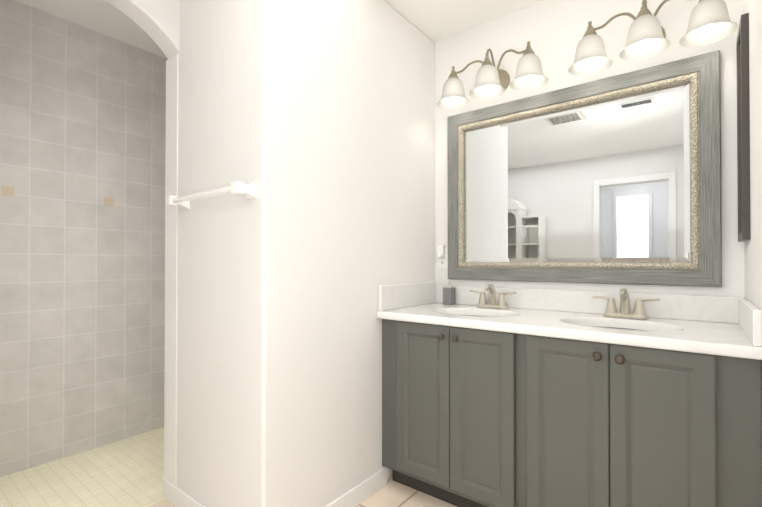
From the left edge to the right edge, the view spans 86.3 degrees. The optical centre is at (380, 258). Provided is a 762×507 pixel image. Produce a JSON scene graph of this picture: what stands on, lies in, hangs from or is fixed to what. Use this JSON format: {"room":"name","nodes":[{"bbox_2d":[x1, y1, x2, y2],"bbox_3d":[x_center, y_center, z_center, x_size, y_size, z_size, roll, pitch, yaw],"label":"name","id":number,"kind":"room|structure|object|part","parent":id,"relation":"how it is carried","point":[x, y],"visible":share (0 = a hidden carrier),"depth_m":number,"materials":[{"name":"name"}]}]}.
{"room":"bathroom","nodes":[
{"label":"bathroom","id":0,"kind":"room"},
{"bbox_2d":[0,0,167,476],"bbox_3d":[-1.679,-0.147,2.569,0.120,2.560,2.260,0,-1,38],"label":"wall","id":1,"kind":"structure","parent":0,"point":[82,264],"depth_m":2.36,"materials":[{"name":"tile"}]},
{"bbox_2d":[1,186,113,205],"bbox_3d":[-1.664,-0.350,2.490,0.003,0.050,0.980,0,-1,38],"label":"tiles","id":2,"kind":"object","parent":1,"relation":"attached to","point":[9,191],"depth_m":2.13,"materials":[{"name":"beige tile"}]},
{"bbox_2d":[15,0,167,58],"bbox_3d":[-1.249,-1.403,2.448,0.960,0.080,2.340,0,-1,38],"label":"ceiling","id":3,"kind":"structure","parent":0,"point":[104,17],"depth_m":2.31,"materials":[{"name":"paint"}]},
{"bbox_2d":[105,0,178,57],"bbox_3d":[-1.259,-0.096,1.544,0.120,2.440,0.916,0,-1,38],"label":"wall","id":4,"kind":"structure","parent":0,"point":[157,21],"depth_m":1.82,"materials":[{"name":"paint"}]},
{"bbox_2d":[0,427,456,506],"bbox_3d":[-1.291,1.172,1.403,4.470,0.102,4.010,0,-1,38],"label":"floor","id":5,"kind":"structure","parent":0,"point":[127,472],"depth_m":2.04,"materials":[{"name":"tile"}]},
{"bbox_2d":[377,282,761,506],"bbox_3d":[0.697,0.629,1.783,1.386,0.995,0.574,0,-1,38],"label":"bathroom vanity","id":6,"kind":"object","parent":5,"relation":"on","point":[528,397],"visible":1,"depth_m":1.53,"materials":[{"name":"grey paint"}]},
{"bbox_2d":[443,280,455,304],"bbox_3d":[0.384,0.190,2.297,0.054,0.140,0.059,0,-1,38],"label":"soap pump","id":7,"kind":"object","parent":6,"relation":"on","point":[449,295],"visible":1,"depth_m":2.28,"materials":[{"name":"grey plastic"}]},
{"bbox_2d":[470,284,515,308],"bbox_3d":[0.567,0.195,2.108,0.249,0.128,0.110,0,-1,38],"label":"faucet","id":8,"kind":"object","parent":6,"relation":"on","point":[493,304],"visible":1,"depth_m":2.11,"materials":[{"name":"silver metal"}]},
{"bbox_2d":[593,288,659,319],"bbox_3d":[1.040,0.192,1.740,0.249,0.128,0.110,0,-1,38],"label":"faucet","id":9,"kind":"object","parent":6,"relation":"on","point":[625,312],"visible":1,"depth_m":1.75,"materials":[{"name":"silver metal"}]},
{"bbox_2d":[168,0,433,506],"bbox_3d":[-0.350,-0.090,2.193,0.760,2.440,1.224,0,-1,38],"label":"wall","id":10,"kind":"structure","parent":0,"point":[314,119],"depth_m":1.71,"materials":[{"name":"paint"}]},
{"bbox_2d":[164,53,178,486],"bbox_3d":[-0.982,0.090,1.902,0.115,2.074,0.007,0,-1,38],"label":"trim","id":11,"kind":"structure","parent":10,"relation":"attached to","point":[171,298],"depth_m":1.89,"materials":[{"name":"white"}]},
{"bbox_2d":[163,479,205,506],"bbox_3d":[-0.724,1.083,1.690,0.773,0.085,0.013,0,-1,38],"label":"baseboard","id":12,"kind":"structure","parent":10,"relation":"attached to","point":[176,496],"depth_m":1.83,"materials":[{"name":"white wood"}]},
{"bbox_2d":[166,181,257,209],"bbox_3d":[-0.700,-0.253,1.638,0.562,0.062,0.082,0,-1,38],"label":"towel rail","id":13,"kind":"object","parent":10,"relation":"attached to","point":[249,190],"visible":1,"depth_m":1.52,"materials":[{"name":"white ceramic"}]},
{"bbox_2d":[324,467,387,506],"bbox_3d":[-0.189,1.084,1.760,0.013,0.085,0.725,0,-1,38],"label":"baseboard","id":14,"kind":"structure","parent":10,"relation":"attached to","point":[355,496],"depth_m":1.88,"materials":[{"name":"white wood"}]},
{"bbox_2d":[384,0,542,41],"bbox_3d":[-0.454,-1.362,0.773,2.350,0.080,4.010,0,-1,38],"label":"ceiling","id":15,"kind":"structure","parent":0,"point":[435,20],"depth_m":2.16,"materials":[{"name":"paint"}]},
{"bbox_2d":[434,0,744,297],"bbox_3d":[0.317,-0.087,2.538,3.310,2.440,0.140,0,-1,38],"label":"wall","id":16,"kind":"structure","parent":0,"point":[553,32],"depth_m":1.98,"materials":[{"name":"paint"}]},
{"bbox_2d":[437,245,447,267],"bbox_3d":[0.348,-0.012,2.388,0.072,0.133,0.058,0,-1,38],"label":"electrical outlet","id":17,"kind":"object","parent":16,"relation":"attached to","point":[442,256],"visible":0.9,"depth_m":2.39,"materials":[{"name":"white plastic"}]},
{"bbox_2d":[437,41,548,108],"bbox_3d":[0.564,-0.974,2.114,0.588,0.238,0.238,0,-1,38],"label":"sconce","id":18,"kind":"object","parent":16,"relation":"attached to","point":[491,81],"visible":1,"depth_m":2.07,"materials":[{"name":"white glass"}]},
{"bbox_3d":[0.582,-0.993,2.137,0.470,0.200,0.180,0,-1,38],"label":"arm","id":19,"kind":"part","parent":18,"relation":"part of"},
{"bbox_2d":[447,50,721,286],"bbox_3d":[0.875,-0.356,1.996,1.220,0.944,0.034,0,-1,38],"label":"mirror","id":20,"kind":"object","parent":16,"relation":"attached to","point":[616,179],"visible":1,"depth_m":1.90,"materials":[{"name":"clear glass"}]},
{"bbox_3d":[0.881,-0.356,2.003,1.026,0.750,0.002,0,-1,38],"label":"glass","id":21,"kind":"part","parent":20,"relation":"part of","materials":[{"name":"white"}]},
{"bbox_2d":[568,0,738,75],"bbox_3d":[1.101,-0.977,1.697,0.588,0.238,0.238,0,-1,38],"label":"sconce","id":22,"kind":"object","parent":16,"relation":"attached to","point":[710,22],"visible":1,"depth_m":1.65,"materials":[{"name":"white glass"}]},
{"bbox_3d":[1.119,-0.996,1.720,0.470,0.200,0.180,0,-1,38],"label":"arm","id":23,"kind":"part","parent":22,"relation":"part of"},
{"bbox_2d":[743,0,761,366],"bbox_3d":[0.371,-0.107,0.122,0.140,2.440,3.610,0,-1,38],"label":"wall","id":24,"kind":"structure","parent":0,"point":[753,255],"depth_m":1.29,"materials":[{"name":"paint"}]},
{"bbox_2d":[736,13,750,241],"bbox_3d":[1.338,-0.461,1.502,0.020,0.790,0.210,0,-1,38],"label":"picture frame","id":25,"kind":"object","parent":24,"relation":"attached to","point":[743,135],"visible":0.98,"depth_m":1.42,"materials":[{"name":"grey wood"}]}
]}

